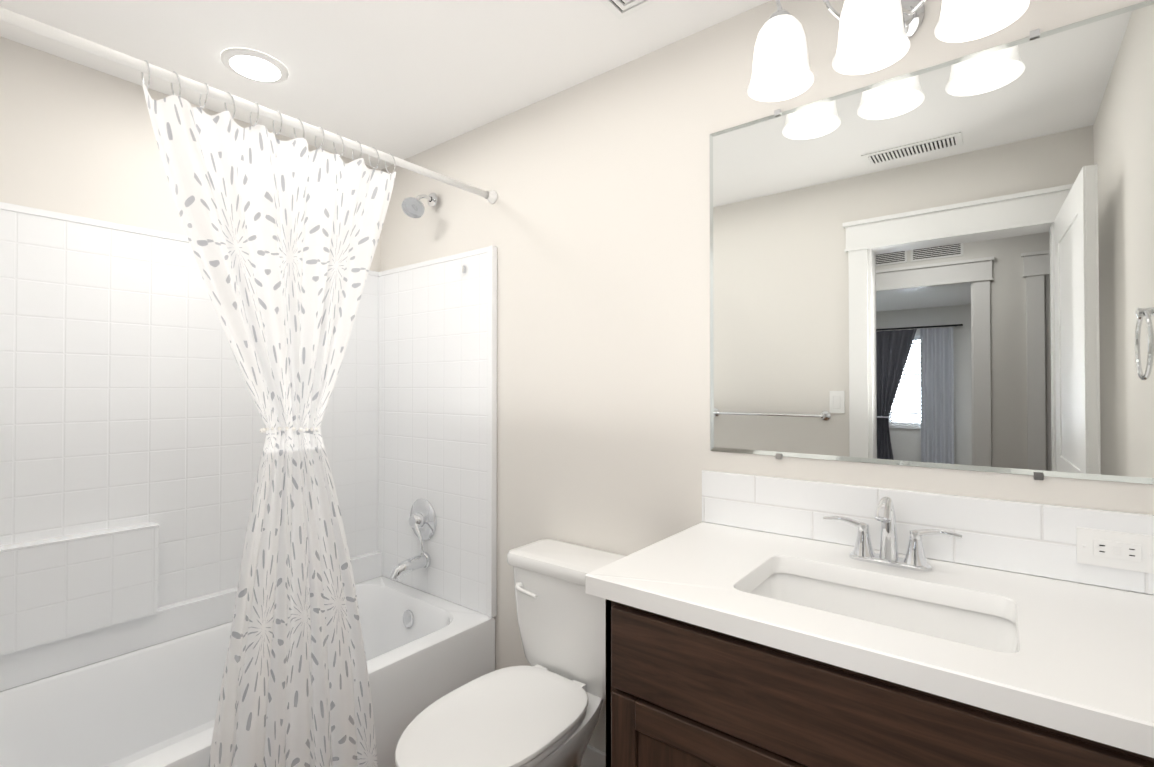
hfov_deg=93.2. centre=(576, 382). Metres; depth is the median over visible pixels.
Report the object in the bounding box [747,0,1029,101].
vanity light
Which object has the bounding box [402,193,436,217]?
shower head
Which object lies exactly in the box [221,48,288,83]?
recessed light
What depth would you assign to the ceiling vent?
1.52 m
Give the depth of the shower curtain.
1.49 m
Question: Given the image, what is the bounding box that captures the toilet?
[395,539,625,766]
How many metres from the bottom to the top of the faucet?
0.155 m
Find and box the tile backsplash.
[702,470,1153,594]
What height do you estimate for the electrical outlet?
0.072 m
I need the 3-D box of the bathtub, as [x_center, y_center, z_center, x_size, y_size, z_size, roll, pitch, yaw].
[-1.118,0.399,1.811,0.823,1.887,1.546,0,-1,38]
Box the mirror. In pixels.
[710,0,1153,483]
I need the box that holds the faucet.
[823,497,961,571]
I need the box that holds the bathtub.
[0,202,496,766]
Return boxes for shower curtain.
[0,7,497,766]
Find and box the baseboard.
[581,745,605,766]
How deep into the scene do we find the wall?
1.81 m
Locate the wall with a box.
[0,0,1153,752]
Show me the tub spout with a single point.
(421, 560)
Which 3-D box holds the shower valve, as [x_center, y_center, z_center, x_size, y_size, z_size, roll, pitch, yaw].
[-0.704,0.621,2.394,0.184,0.208,0.071,0,-1,38]
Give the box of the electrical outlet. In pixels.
[1076,527,1153,573]
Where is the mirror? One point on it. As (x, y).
(948, 265)
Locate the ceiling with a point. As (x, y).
(403, 79)
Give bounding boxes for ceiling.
[0,0,770,169]
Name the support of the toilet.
on the floor
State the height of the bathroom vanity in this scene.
0.926 m
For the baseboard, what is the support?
attached to the wall
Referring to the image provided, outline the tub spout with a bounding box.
[390,552,430,579]
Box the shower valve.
[409,498,436,552]
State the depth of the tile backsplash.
1.25 m
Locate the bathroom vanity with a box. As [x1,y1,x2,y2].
[585,522,1153,766]
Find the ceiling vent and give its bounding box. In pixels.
[599,0,657,19]

